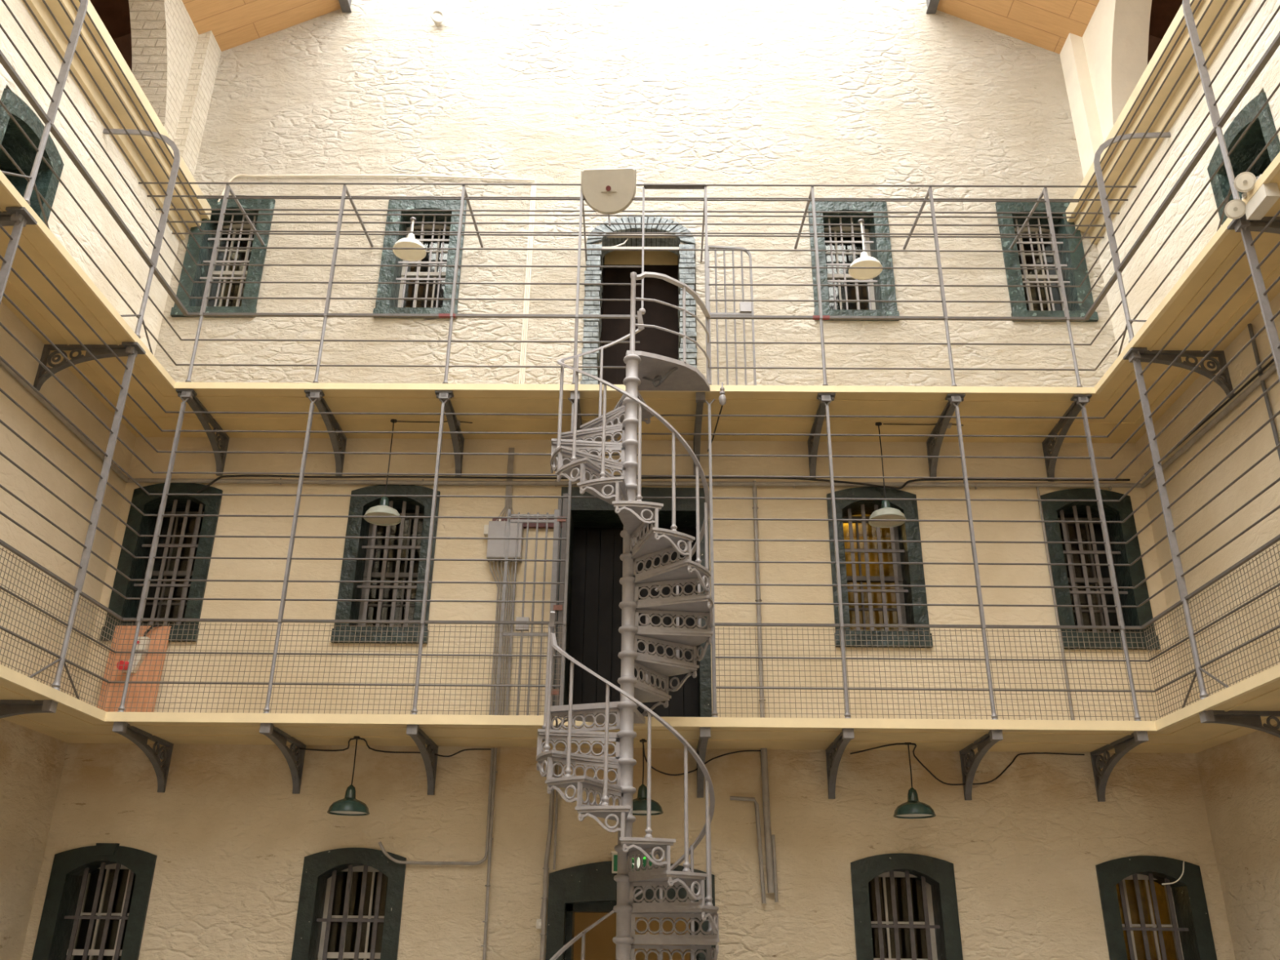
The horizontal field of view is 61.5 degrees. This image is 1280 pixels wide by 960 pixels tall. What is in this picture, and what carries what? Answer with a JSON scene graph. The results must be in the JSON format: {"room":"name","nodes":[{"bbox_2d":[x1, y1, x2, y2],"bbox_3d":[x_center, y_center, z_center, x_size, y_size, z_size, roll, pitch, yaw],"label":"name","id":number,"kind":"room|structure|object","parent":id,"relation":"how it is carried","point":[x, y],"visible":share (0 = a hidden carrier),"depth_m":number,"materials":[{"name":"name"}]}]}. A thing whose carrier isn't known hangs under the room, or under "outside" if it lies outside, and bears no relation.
{"room":"prison interior","nodes":[
{"label":"prison interior","id":0,"kind":"room"},
{"bbox_2d":[0,0,179,959],"bbox_3d":[-5.689,-2.232,3.079,0.360,9.750,17.760,0,-24,1],"label":"wall","id":1,"kind":"structure","parent":0,"point":[32,762],"depth_m":9.98,"materials":[{"name":"beige paint"}]},
{"bbox_2d":[0,211,26,226],"bbox_3d":[-5.044,-1.797,8.007,0.834,0.451,0.090,0,-24,1],"label":"bracket","id":2,"kind":"object","parent":1,"relation":"attached to","point":[6,219],"visible":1,"depth_m":8.05,"materials":[{"name":"grey metal"}]},
{"bbox_2d":[0,699,57,718],"bbox_3d":[-5.065,1.959,8.462,0.834,0.451,0.090,0,-24,1],"label":"bracket","id":3,"kind":"object","parent":1,"relation":"attached to","point":[8,708],"visible":1,"depth_m":8.52,"materials":[{"name":"grey metal"}]},
{"bbox_2d":[0,88,63,224],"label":"window","id":4,"kind":"structure","parent":1,"relation":"in","point":[12,139],"depth_m":9.79,"materials":[{"name":"green stone"}]},
{"bbox_2d":[0,359,128,482],"bbox_3d":[-5.440,-1.896,7.081,0.052,0.084,9.360,0,-24,1],"label":"conduit pipe","id":5,"kind":"object","parent":1,"relation":"attached to","point":[57,415],"visible":0.77,"depth_m":10.13,"materials":[{"name":"grey metal"}]},
{"bbox_2d":[33,344,137,391],"bbox_3d":[-5.031,-1.020,9.774,0.834,0.451,0.090,0,-24,1],"label":"bracket","id":6,"kind":"object","parent":1,"relation":"attached to","point":[99,351],"visible":0.89,"depth_m":9.81,"materials":[{"name":"grey metal"}]},
{"bbox_2d":[31,843,156,959],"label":"window","id":7,"kind":"structure","parent":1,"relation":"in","point":[97,898],"depth_m":9.83,"materials":[{"name":"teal stone"}]},
{"bbox_2d":[22,0,211,240],"bbox_3d":[-5.510,-6.564,4.788,0.705,0.540,17.400,0,-24,1],"label":"crown molding","id":8,"kind":"structure","parent":1,"relation":"attached to","point":[38,7],"depth_m":10.83,"materials":[{"name":"paint"}]},
{"bbox_2d":[99,483,222,641],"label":"window","id":9,"kind":"structure","parent":1,"relation":"in","point":[132,567],"depth_m":11.21,"materials":[{"name":"metal"}]},
{"bbox_2d":[173,30,221,177],"bbox_3d":[-5.464,-4.611,13.243,0.150,2.900,0.350,0,-24,1],"label":"pilaster","id":10,"kind":"object","parent":1,"relation":"attached to","point":[202,78],"visible":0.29,"depth_m":13.19,"materials":[{"name":"brick"}]},
{"bbox_2d":[169,195,275,317],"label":"window","id":11,"kind":"structure","parent":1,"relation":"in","point":[201,255],"depth_m":12.68,"materials":[{"name":"green stone"}]},
{"bbox_2d":[89,0,132,71],"bbox_3d":[-6.842,-6.239,9.954,1.740,3.400,7.900,0,-24,1],"label":"wall niche","id":12,"kind":"object","parent":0,"point":[114,15],"depth_m":13.87,"materials":[{"name":"brown wood"}]},
{"bbox_2d":[128,0,198,142],"bbox_3d":[-5.796,-8.068,5.649,0.415,3.300,17.760,0,-24,1],"label":"wall","id":13,"kind":"structure","parent":0,"point":[164,35],"depth_m":12.61,"materials":[{"name":"brick"}]},
{"bbox_2d":[182,0,341,51],"bbox_3d":[-4.965,-9.282,5.981,2.135,1.232,17.400,0,-24,1],"label":"ceiling","id":14,"kind":"structure","parent":0,"point":[232,23],"depth_m":13.66,"materials":[{"name":"brown wood"}]},
{"bbox_2d":[338,0,351,12],"bbox_3d":[-3.892,-9.750,6.179,0.120,0.275,17.400,0,-24,1],"label":"beam","id":15,"kind":"structure","parent":14,"relation":"attached to","point":[345,5],"depth_m":14.00,"materials":[{"name":"grey metal"}]},
{"bbox_2d":[392,217,426,261],"bbox_3d":[-2.558,-2.741,12.043,0.372,0.450,0.372,0,-24,1],"label":"pendant lamp","id":16,"kind":"object","parent":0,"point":[410,242],"visible":0.91,"depth_m":11.98,"materials":[{"name":"white metal"}]},
{"bbox_2d":[20,0,1235,959],"bbox_3d":[-0.059,-1.320,12.142,11.925,15.500,0.360,0,-24,1],"label":"wall","id":17,"kind":"structure","parent":0,"point":[876,92],"depth_m":11.32,"materials":[{"name":"beige paint"}]},
{"bbox_2d":[111,721,173,792],"bbox_3d":[-4.493,2.509,9.695,0.090,0.452,1.092,0,-24,1],"label":"bracket","id":18,"kind":"object","parent":17,"relation":"attached to","point":[140,737],"visible":1,"depth_m":9.94,"materials":[{"name":"grey metal"}]},
{"bbox_2d":[181,388,229,475],"bbox_3d":[-4.459,-0.470,11.007,0.090,0.452,1.092,0,-24,1],"label":"bracket","id":19,"kind":"object","parent":17,"relation":"attached to","point":[195,404],"visible":0.97,"depth_m":11.23,"materials":[{"name":"grey metal"}]},
{"bbox_2d":[259,723,306,793],"bbox_3d":[-3.223,2.518,9.682,0.090,0.452,1.092,0,-24,1],"label":"bracket","id":20,"kind":"object","parent":17,"relation":"attached to","point":[280,738],"visible":1,"depth_m":9.93,"materials":[{"name":"grey metal"}]},
{"bbox_2d":[310,389,346,475],"bbox_3d":[-3.189,-0.461,10.994,0.090,0.452,1.092,0,-24,1],"label":"bracket","id":21,"kind":"object","parent":17,"relation":"attached to","point":[329,420],"visible":0.92,"depth_m":11.21,"materials":[{"name":"grey metal"}]},
{"bbox_2d":[291,847,406,959],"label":"window","id":22,"kind":"structure","parent":17,"relation":"in","point":[350,904],"depth_m":9.81,"materials":[{"name":"paint"}]},
{"bbox_2d":[217,173,534,202],"bbox_3d":[-3.150,-3.488,12.896,3.772,0.419,0.026,0,-24,1],"label":"cable","id":23,"kind":"object","parent":17,"relation":"attached to","point":[241,175],"visible":0.91,"depth_m":12.96,"materials":[{"name":"white paint"}]},
{"bbox_2d":[330,484,439,644],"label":"window","id":24,"kind":"structure","parent":17,"relation":"in","point":[354,548],"depth_m":11.18,"materials":[{"name":"paint"}]},
{"bbox_2d":[373,195,466,318],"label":"window","id":25,"kind":"structure","parent":17,"relation":"in","point":[433,257],"depth_m":12.71,"materials":[{"name":"paint"}]},
{"bbox_2d":[406,724,438,795],"bbox_3d":[-1.958,2.526,9.669,0.090,0.452,1.092,0,-24,1],"label":"bracket","id":26,"kind":"object","parent":17,"relation":"attached to","point":[418,735],"visible":1,"depth_m":9.91,"materials":[{"name":"grey metal"}]},
{"bbox_2d":[377,747,493,865],"bbox_3d":[-1.886,3.017,9.995,1.008,1.047,0.052,1,-24,-1],"label":"conduit pipe","id":27,"kind":"object","parent":17,"relation":"attached to","point":[381,846],"visible":1,"depth_m":9.80,"materials":[{"name":"grey metal"}]},
{"bbox_2d":[430,0,446,26],"bbox_3d":[-2.604,-6.285,14.059,0.181,0.899,0.176,0,-24,1],"label":"wall fitting","id":28,"kind":"object","parent":17,"relation":"attached to","point":[437,16],"visible":1,"depth_m":13.88,"materials":[{"name":"white plastic"}]},
{"bbox_2d":[438,390,464,473],"bbox_3d":[-1.925,-0.453,10.981,0.090,0.452,1.092,0,-24,1],"label":"bracket","id":29,"kind":"object","parent":17,"relation":"attached to","point":[458,440],"visible":0.93,"depth_m":11.17,"materials":[{"name":"grey metal"}]},
{"bbox_2d":[480,747,497,959],"bbox_3d":[-1.371,4.109,9.516,0.070,3.420,0.052,0,-24,1],"label":"conduit pipe","id":30,"kind":"object","parent":17,"relation":"attached to","point":[494,771],"visible":1,"depth_m":9.80,"materials":[{"name":"grey metal"}]},
{"bbox_2d":[484,447,524,715],"bbox_3d":[-1.409,1.044,10.840,0.395,3.065,0.137,0,-24,1],"label":"box","id":31,"kind":"object","parent":17,"relation":"attached to","point":[496,529],"visible":0.65,"depth_m":10.91,"materials":[{"name":"grey metal"}]},
{"bbox_2d":[518,185,536,383],"bbox_3d":[-1.321,-2.026,12.248,0.150,3.350,0.028,0,-24,1],"label":"cable trunking","id":32,"kind":"object","parent":17,"relation":"attached to","point":[530,237],"visible":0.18,"depth_m":12.31,"materials":[{"name":"white paint"}]},
{"bbox_2d":[492,518,562,528],"bbox_3d":[-1.166,0.443,11.145,0.725,0.103,0.060,0,-24,1],"label":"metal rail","id":33,"kind":"object","parent":17,"relation":"attached to","point":[550,526],"visible":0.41,"depth_m":11.12,"materials":[{"name":"metal"}]},
{"bbox_2d":[539,764,555,959],"bbox_3d":[-0.851,4.121,9.506,0.082,3.400,0.064,0,-24,1],"label":"conduit pipe","id":34,"kind":"object","parent":17,"relation":"attached to","point":[545,868],"visible":0.94,"depth_m":9.73,"materials":[{"name":"grey metal"}]},
{"bbox_2d":[552,764,559,870],"bbox_3d":[-0.773,3.051,9.977,0.022,1.060,0.021,0,-24,1],"label":"conduit pipe","id":35,"kind":"object","parent":17,"relation":"attached to","point":[557,766],"visible":0.88,"depth_m":9.91,"materials":[{"name":"grey metal"}]},
{"bbox_2d":[570,391,582,430],"bbox_3d":[-0.635,-0.444,10.968,0.090,0.452,1.092,0,-24,1],"label":"bracket","id":36,"kind":"object","parent":17,"relation":"attached to","point":[572,393],"visible":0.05,"depth_m":10.75,"materials":[{"name":"grey metal"}]},
{"bbox_2d":[545,861,715,959],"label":"door","id":37,"kind":"structure","parent":17,"relation":"in","point":[580,895],"depth_m":9.77,"materials":[{"name":"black wood"}]},
{"bbox_2d":[611,851,652,873],"bbox_3d":[-0.063,3.477,9.780,0.400,0.185,0.098,0,-24,1],"label":"exit sign","id":38,"kind":"object","parent":17,"relation":"attached to","point":[614,853],"visible":0.27,"depth_m":9.74,"materials":[{"name":"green plastic"}]},
{"bbox_2d":[553,486,711,716],"bbox_3d":[-0.066,1.388,11.021,1.540,2.620,0.550,0,-24,1],"label":"door","id":39,"kind":"structure","parent":17,"relation":"in","point":[595,570],"depth_m":11.20,"materials":[{"name":"black wood"}]},
{"bbox_2d":[128,478,1141,490],"bbox_3d":[-0.077,0.036,11.299,10.625,0.079,0.072,0,-24,1],"label":"conduit pipe","id":40,"kind":"object","parent":17,"relation":"attached to","point":[280,481],"visible":0.88,"depth_m":11.28,"materials":[{"name":"grey metal"}]},
{"bbox_2d":[196,474,1129,493],"bbox_3d":[0.237,0.063,11.252,9.757,0.234,0.043,0,-24,1],"label":"cable","id":41,"kind":"object","parent":40,"relation":"attached to","point":[244,475],"visible":0.83,"depth_m":11.28,"materials":[{"name":"black rubber"}]},
{"bbox_2d":[580,216,697,384],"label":"door","id":42,"kind":"structure","parent":17,"relation":"in","point":[680,265],"depth_m":12.71,"materials":[{"name":"black wood"}]},
{"bbox_2d":[693,391,705,479],"bbox_3d":[0.595,-0.436,10.955,0.090,0.452,1.092,0,-24,1],"label":"bracket","id":43,"kind":"object","parent":17,"relation":"attached to","point":[700,396],"visible":0.73,"depth_m":10.93,"materials":[{"name":"grey metal"}]},
{"bbox_2d":[696,727,711,797],"bbox_3d":[0.562,2.543,9.643,0.090,0.452,1.092,0,-24,1],"label":"bracket","id":44,"kind":"object","parent":17,"relation":"attached to","point":[704,732],"visible":0.79,"depth_m":9.72,"materials":[{"name":"grey metal"}]},
{"bbox_2d":[729,795,765,903],"bbox_3d":[0.983,3.366,9.825,0.301,0.928,0.037,0,-24,1],"label":"conduit pipe","id":45,"kind":"object","parent":17,"relation":"attached to","point":[731,797],"visible":1,"depth_m":9.84,"materials":[{"name":"grey metal"}]},
{"bbox_2d":[751,480,765,717],"bbox_3d":[1.187,1.247,10.757,0.068,2.690,0.068,0,-24,1],"label":"conduit pipe","id":46,"kind":"object","parent":17,"relation":"attached to","point":[755,507],"visible":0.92,"depth_m":10.78,"materials":[{"name":"grey metal"}]},
{"bbox_2d":[760,747,774,893],"bbox_3d":[1.176,3.126,9.930,0.088,1.276,0.061,0,-24,1],"label":"conduit pipe","id":47,"kind":"object","parent":17,"relation":"attached to","point":[764,765],"visible":1,"depth_m":9.90,"materials":[{"name":"grey metal"}]},
{"bbox_2d":[771,834,777,902],"bbox_3d":[1.222,3.516,9.747,0.032,0.576,0.052,-8,-25,18],"label":"conduit pipe","id":48,"kind":"object","parent":17,"relation":"attached to","point":[774,855],"visible":1,"depth_m":9.73,"materials":[{"name":"grey metal"}]},
{"bbox_2d":[807,395,831,478],"bbox_3d":[1.820,-0.428,10.942,0.090,0.452,1.092,0,-24,1],"label":"bracket","id":49,"kind":"object","parent":17,"relation":"attached to","point":[813,441],"visible":0.94,"depth_m":11.13,"materials":[{"name":"grey metal"}]},
{"bbox_2d":[825,728,854,799],"bbox_3d":[1.787,2.551,9.631,0.090,0.452,1.092,0,-24,1],"label":"bracket","id":50,"kind":"object","parent":17,"relation":"attached to","point":[833,757],"visible":1,"depth_m":9.87,"materials":[{"name":"grey metal"}]},
{"bbox_2d":[808,197,899,320],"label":"window","id":51,"kind":"structure","parent":17,"relation":"in","point":[826,259],"depth_m":12.67,"materials":[{"name":"paint"}]},
{"bbox_2d":[826,486,933,648],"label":"window","id":52,"kind":"structure","parent":17,"relation":"in","point":[869,552],"depth_m":11.13,"materials":[{"name":"green paint"}]},
{"bbox_2d":[850,853,963,959],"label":"window","id":53,"kind":"structure","parent":17,"relation":"in","point":[905,904],"depth_m":9.77,"materials":[{"name":"paint"}]},
{"bbox_2d":[926,395,960,476],"bbox_3d":[3.087,-0.419,10.929,0.090,0.452,1.092,0,-24,1],"label":"bracket","id":54,"kind":"object","parent":17,"relation":"attached to","point":[940,428],"visible":0.96,"depth_m":11.14,"materials":[{"name":"grey metal"}]},
{"bbox_2d":[959,729,1003,799],"bbox_3d":[3.054,2.559,9.618,0.090,0.452,1.092,0,-24,1],"label":"bracket","id":55,"kind":"object","parent":17,"relation":"attached to","point":[984,743],"visible":1,"depth_m":9.86,"materials":[{"name":"grey metal"}]},
{"bbox_2d":[1035,486,1074,719],"bbox_3d":[4.147,1.289,10.728,0.028,2.650,0.027,0,-24,1],"label":"conduit pipe","id":56,"kind":"object","parent":17,"relation":"attached to","point":[1037,487],"visible":0.66,"depth_m":10.76,"materials":[{"name":"grey metal"}]},
{"bbox_2d":[1041,396,1088,481],"bbox_3d":[4.322,-0.411,10.917,0.090,0.452,1.092,0,-24,1],"label":"bracket","id":57,"kind":"object","parent":17,"relation":"attached to","point":[1074,409],"visible":0.94,"depth_m":11.14,"materials":[{"name":"grey metal"}]},
{"bbox_2d":[1040,488,1160,649],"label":"window","id":58,"kind":"structure","parent":17,"relation":"in","point":[1132,575],"depth_m":11.10,"materials":[{"name":"paint"}]},
{"bbox_2d":[1090,731,1148,801],"bbox_3d":[4.289,2.568,9.605,0.090,0.452,1.092,0,-24,1],"label":"bracket","id":59,"kind":"object","parent":17,"relation":"attached to","point":[1123,745],"visible":1,"depth_m":9.85,"materials":[{"name":"grey metal"}]},
{"bbox_2d":[1095,855,1217,959],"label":"window","id":60,"kind":"structure","parent":17,"relation":"in","point":[1144,918],"depth_m":9.74,"materials":[{"name":"green paint"}]},
{"bbox_2d":[0,151,1279,443],"bbox_3d":[-0.129,-3.958,3.601,10.725,0.069,17.400,0,-24,1],"label":"floor","id":61,"kind":"structure","parent":0,"point":[37,241],"depth_m":10.61,"materials":[{"name":"beige paint"}]},
{"bbox_2d":[0,0,201,365],"bbox_3d":[-5.030,-3.852,7.112,0.855,2.483,8.845,0,-24,1],"label":"gallery railing","id":62,"kind":"object","parent":61,"relation":"on","point":[48,119],"visible":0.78,"depth_m":9.27,"materials":[{"name":"grey metal"}]},
{"bbox_2d":[364,418,401,525],"bbox_3d":[-2.559,-0.117,10.943,0.372,1.110,0.372,0,-24,1],"label":"pendant lamp","id":63,"kind":"object","parent":61,"relation":"hanging from","point":[383,508],"visible":0.89,"depth_m":10.74,"materials":[{"name":"white metal"}]},
{"bbox_2d":[396,420,472,426],"bbox_3d":[-2.156,-0.594,11.182,0.831,0.025,0.080,0,-24,1],"label":"cable","id":64,"kind":"object","parent":61,"relation":"attached to","point":[458,422],"visible":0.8,"depth_m":11.18,"materials":[{"name":"black rubber"}]},
{"bbox_2d":[137,182,1136,386],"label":"railing","id":65,"kind":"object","parent":61,"relation":"on","point":[1011,260],"depth_m":11.46,"materials":[{"name":"metal"}]},
{"bbox_2d":[581,167,636,226],"bbox_3d":[-0.337,-3.004,11.502,0.590,0.671,0.334,0,-24,1],"label":"alarm box","id":66,"kind":"object","parent":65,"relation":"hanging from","point":[606,191],"visible":0.99,"depth_m":11.49,"materials":[{"name":"paint"}]},
{"bbox_2d":[707,382,726,451],"bbox_3d":[0.753,-0.630,10.971,0.072,0.250,1.118,3,-24,-5],"label":"insulator","id":67,"kind":"object","parent":61,"relation":"hanging from","point":[722,398],"visible":0.98,"depth_m":10.48,"materials":[{"name":"white ceramic"}]},
{"bbox_2d":[704,245,756,385],"bbox_3d":[0.962,-1.637,11.509,0.516,2.081,0.060,0,-24,1],"label":"gate","id":68,"kind":"object","parent":61,"relation":"on","point":[745,308],"visible":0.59,"depth_m":11.57,"materials":[{"name":"grey metal"}]},
{"bbox_2d":[867,422,906,528],"bbox_3d":[2.458,-0.091,10.894,0.372,1.095,0.372,0,-24,1],"label":"pendant lamp","id":69,"kind":"object","parent":61,"relation":"hanging from","point":[886,512],"visible":0.89,"depth_m":10.70,"materials":[{"name":"white metal"}]},
{"bbox_2d":[883,422,963,428],"bbox_3d":[2.928,-0.565,11.121,0.831,0.025,0.080,0,-24,1],"label":"cable","id":70,"kind":"object","parent":61,"relation":"attached to","point":[950,424],"visible":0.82,"depth_m":11.12,"materials":[{"name":"black rubber"}]},
{"bbox_2d":[1072,0,1279,370],"bbox_3d":[4.853,-3.786,7.011,0.832,2.483,8.845,0,-24,1],"label":"gallery railing","id":71,"kind":"object","parent":61,"relation":"on","point":[1218,122],"visible":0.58,"depth_m":9.11,"materials":[{"name":"grey metal"}]},
{"bbox_2d":[1224,172,1279,219],"bbox_3d":[4.405,-2.056,7.811,0.220,0.287,0.379,0,-24,1],"label":"spotlight","id":72,"kind":"object","parent":61,"relation":"attached to","point":[1268,194],"visible":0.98,"depth_m":7.75,"materials":[{"name":"white plastic"}]},
{"bbox_2d":[0,663,1279,753],"bbox_3d":[-0.162,-0.986,2.293,10.725,0.084,17.400,0,-24,1],"label":"floor","id":73,"kind":"structure","parent":0,"point":[74,720],"depth_m":9.35,"materials":[{"name":"beige paint"}]},
{"bbox_2d":[0,207,166,709],"bbox_3d":[-4.674,-1.206,5.945,0.140,3.187,8.847,0,-24,1],"label":"gallery railing","id":74,"kind":"object","parent":73,"relation":"on","point":[18,226],"visible":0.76,"depth_m":8.74,"materials":[{"name":"grey metal"}]},
{"bbox_2d":[96,625,171,711],"bbox_3d":[-4.946,1.937,10.476,0.550,1.075,0.070,0,-24,1],"label":"plywood board","id":75,"kind":"object","parent":73,"relation":"on","point":[144,628],"visible":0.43,"depth_m":10.49,"materials":[{"name":"orange wood"}]},
{"bbox_2d":[116,624,161,673],"bbox_3d":[-4.903,1.630,10.535,0.290,0.505,0.181,0,-24,1],"label":"power socket","id":76,"kind":"object","parent":75,"relation":"attached to","point":[141,642],"visible":0.66,"depth_m":10.51,"materials":[{"name":"white plastic"}]},
{"bbox_2d":[135,636,151,651],"bbox_3d":[-4.893,1.618,10.575,0.110,0.140,0.115,0,-24,1],"label":"switch","id":77,"kind":"object","parent":76,"relation":"attached to","point":[141,642],"depth_m":10.54,"materials":[{"name":"white plastic"}]},
{"bbox_2d":[326,736,369,815],"bbox_3d":[-2.588,2.655,9.700,0.372,0.675,0.372,0,-24,1],"label":"pendant lamp","id":78,"kind":"object","parent":73,"relation":"hanging from","point":[349,805],"visible":1,"depth_m":9.54,"materials":[{"name":"green metal"}]},
{"bbox_2d":[292,737,491,756],"bbox_3d":[-2.364,2.495,10.034,1.901,0.103,0.461,0,-24,1],"label":"cable","id":79,"kind":"object","parent":73,"relation":"hanging from","point":[364,740],"visible":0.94,"depth_m":10.20,"materials":[{"name":"black rubber"}]},
{"bbox_2d":[551,493,568,706],"bbox_3d":[-0.771,1.195,10.204,0.095,2.300,0.070,0,-24,1],"label":"gate post","id":80,"kind":"object","parent":73,"relation":"on","point":[557,607],"visible":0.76,"depth_m":10.26,"materials":[{"name":"grey metal"}]},
{"bbox_2d":[494,509,559,715],"bbox_3d":[-1.054,1.265,10.159,0.510,2.120,0.060,0,-24,1],"label":"gate","id":81,"kind":"object","parent":80,"relation":"attached to","point":[557,512],"visible":0.62,"depth_m":10.24,"materials":[{"name":"grey metal"}]},
{"bbox_2d":[103,389,1158,720],"bbox_3d":[-0.084,0.609,9.949,9.146,3.180,0.100,0,-24,1],"label":"gallery railing","id":82,"kind":"object","parent":73,"relation":"on","point":[140,619],"visible":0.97,"depth_m":9.65,"materials":[{"name":"grey metal"}]},
{"bbox_2d":[632,738,663,815],"bbox_3d":[0.026,2.662,9.689,0.372,0.645,0.372,0,-24,1],"label":"pendant lamp","id":83,"kind":"object","parent":73,"relation":"hanging from","point":[639,804],"visible":0.67,"depth_m":9.56,"materials":[{"name":"green metal"}]},
{"bbox_2d":[644,749,760,775],"bbox_3d":[0.602,2.582,9.967,1.167,0.255,0.438,0,-24,1],"label":"cable","id":84,"kind":"object","parent":73,"relation":"hanging from","point":[711,759],"visible":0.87,"depth_m":10.14,"materials":[{"name":"black rubber"}]},
{"bbox_2d":[893,742,936,818],"bbox_3d":[2.437,2.685,9.672,0.372,0.650,0.372,0,-24,1],"label":"pendant lamp","id":85,"kind":"object","parent":73,"relation":"hanging from","point":[913,808],"visible":1,"depth_m":9.51,"materials":[{"name":"green metal"}]},
{"bbox_2d":[849,742,1084,785],"bbox_3d":[3.082,2.630,9.934,2.205,0.318,0.417,0,-24,1],"label":"cable","id":86,"kind":"object","parent":73,"relation":"hanging from","point":[915,746],"visible":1,"depth_m":10.08,"materials":[{"name":"black rubber"}]},
{"bbox_2d":[1103,209,1279,718],"bbox_3d":[4.449,-1.145,5.852,0.140,3.187,8.847,0,-24,1],"label":"gallery railing","id":87,"kind":"object","parent":73,"relation":"on","point":[1256,274],"visible":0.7,"depth_m":8.49,"materials":[{"name":"grey metal"}]},
{"bbox_2d":[848,218,882,279],"bbox_3d":[2.478,-2.607,11.947,0.372,0.670,0.372,0,-24,1],"label":"pendant lamp","id":88,"kind":"object","parent":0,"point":[864,260],"visible":0.95,"depth_m":11.84,"materials":[{"name":"white metal"}]},
{"bbox_2d":[937,0,1099,53],"bbox_3d":[4.807,-9.217,5.881,2.170,1.232,17.400,0,-24,1],"label":"ceiling","id":89,"kind":"structure","parent":0,"point":[1047,24],"depth_m":13.54,"materials":[{"name":"brown wood"}]},
{"bbox_2d":[925,0,939,13],"bbox_3d":[3.728,-9.699,6.101,0.120,0.275,17.400,0,-24,1],"label":"beam","id":90,"kind":"structure","parent":89,"relation":"attached to","point":[932,5],"depth_m":13.92,"materials":[{"name":"grey metal"}]},
{"bbox_2d":[1082,0,1151,142],"bbox_3d":[5.633,-7.991,5.532,0.415,3.300,17.760,0,-24,1],"label":"wall","id":91,"kind":"structure","parent":0,"point":[1115,39],"depth_m":12.49,"materials":[{"name":"white paint"}]},
{"bbox_2d":[1147,0,1182,64],"bbox_3d":[6.742,-6.148,9.815,1.740,3.400,7.900,0,-24,1],"label":"wall niche","id":92,"kind":"object","parent":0,"point":[1162,13],"depth_m":13.72,"materials":[{"name":"brown wood"}]},
{"bbox_2d":[1097,0,1279,959],"bbox_3d":[5.395,-2.158,2.965,0.360,9.750,17.760,0,-24,1],"label":"wall","id":93,"kind":"structure","parent":0,"point":[1240,776],"depth_m":9.70,"materials":[{"name":"beige paint"}]},
{"bbox_2d":[1059,32,1103,177],"bbox_3d":[5.410,-4.539,13.132,0.150,2.900,0.350,0,-24,1],"label":"pilaster","id":94,"kind":"object","parent":93,"relation":"attached to","point":[1086,121],"visible":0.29,"depth_m":13.07,"materials":[{"name":"white paint"}]},
{"bbox_2d":[1065,0,1251,244],"bbox_3d":[5.309,-6.492,4.677,0.705,0.540,17.400,0,-24,1],"label":"crown molding","id":95,"kind":"structure","parent":93,"relation":"attached to","point":[1231,6],"depth_m":10.71,"materials":[{"name":"paint"}]},
{"bbox_2d":[1128,350,1234,397],"bbox_3d":[4.859,-0.953,9.672,0.834,0.451,0.090,0,-24,1],"label":"bracket","id":96,"kind":"object","parent":93,"relation":"attached to","point":[1166,357],"visible":0.88,"depth_m":9.71,"materials":[{"name":"grey metal"}]},
{"bbox_2d":[1141,363,1276,488],"bbox_3d":[5.224,-1.799,6.961,0.052,0.100,9.360,0,-24,1],"label":"conduit pipe","id":97,"kind":"object","parent":93,"relation":"attached to","point":[1271,370],"visible":0.84,"depth_m":9.79,"materials":[{"name":"grey metal"}]},
{"bbox_2d":[1144,358,1274,475],"bbox_3d":[5.199,-1.882,6.910,0.033,0.082,9.200,0,-24,1],"label":"cable","id":98,"kind":"object","parent":97,"relation":"on","point":[1272,361],"visible":0.58,"depth_m":9.51,"materials":[{"name":"grey metal"}]},
{"bbox_2d":[1199,710,1279,737],"bbox_3d":[4.825,2.026,8.361,0.834,0.451,0.090,0,-24,1],"label":"bracket","id":99,"kind":"object","parent":93,"relation":"attached to","point":[1250,719],"visible":1,"depth_m":8.42,"materials":[{"name":"grey metal"}]},
{"bbox_2d":[1207,92,1279,225],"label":"window","id":100,"kind":"structure","parent":93,"relation":"in","point":[1263,129],"depth_m":9.61,"materials":[{"name":"green stone"}]},
{"bbox_2d":[1234,216,1279,234],"bbox_3d":[4.846,-1.731,7.906,0.834,0.451,0.090,0,-24,1],"label":"bracket","id":101,"kind":"object","parent":93,"relation":"attached to","point":[1257,225],"visible":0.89,"depth_m":7.96,"materials":[{"name":"grey metal"}]},
{"bbox_2d":[1247,323,1279,460],"bbox_3d":[5.236,-0.619,8.959,0.032,1.561,0.060,0,-24,1],"label":"conduit pipe","id":102,"kind":"object","parent":93,"relation":"attached to","point":[1250,326],"visible":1,"depth_m":9.00,"materials":[{"name":"grey metal"}]},
{"bbox_3d":[-0.199,2.343,0.860,11.925,0.300,18.060,0,-24,1],"label":"floor","id":103,"kind":"structure","parent":0,"visible":0},
{"bbox_2d":[536,271,719,959],"bbox_3d":[-0.095,1.510,8.807,1.410,7.630,1.506,-2,-24,6],"label":"spiral staircase","id":104,"kind":"structure","parent":103,"relation":"on","point":[574,458],"depth_m":8.75,"materials":[{"name":"grey metal"}]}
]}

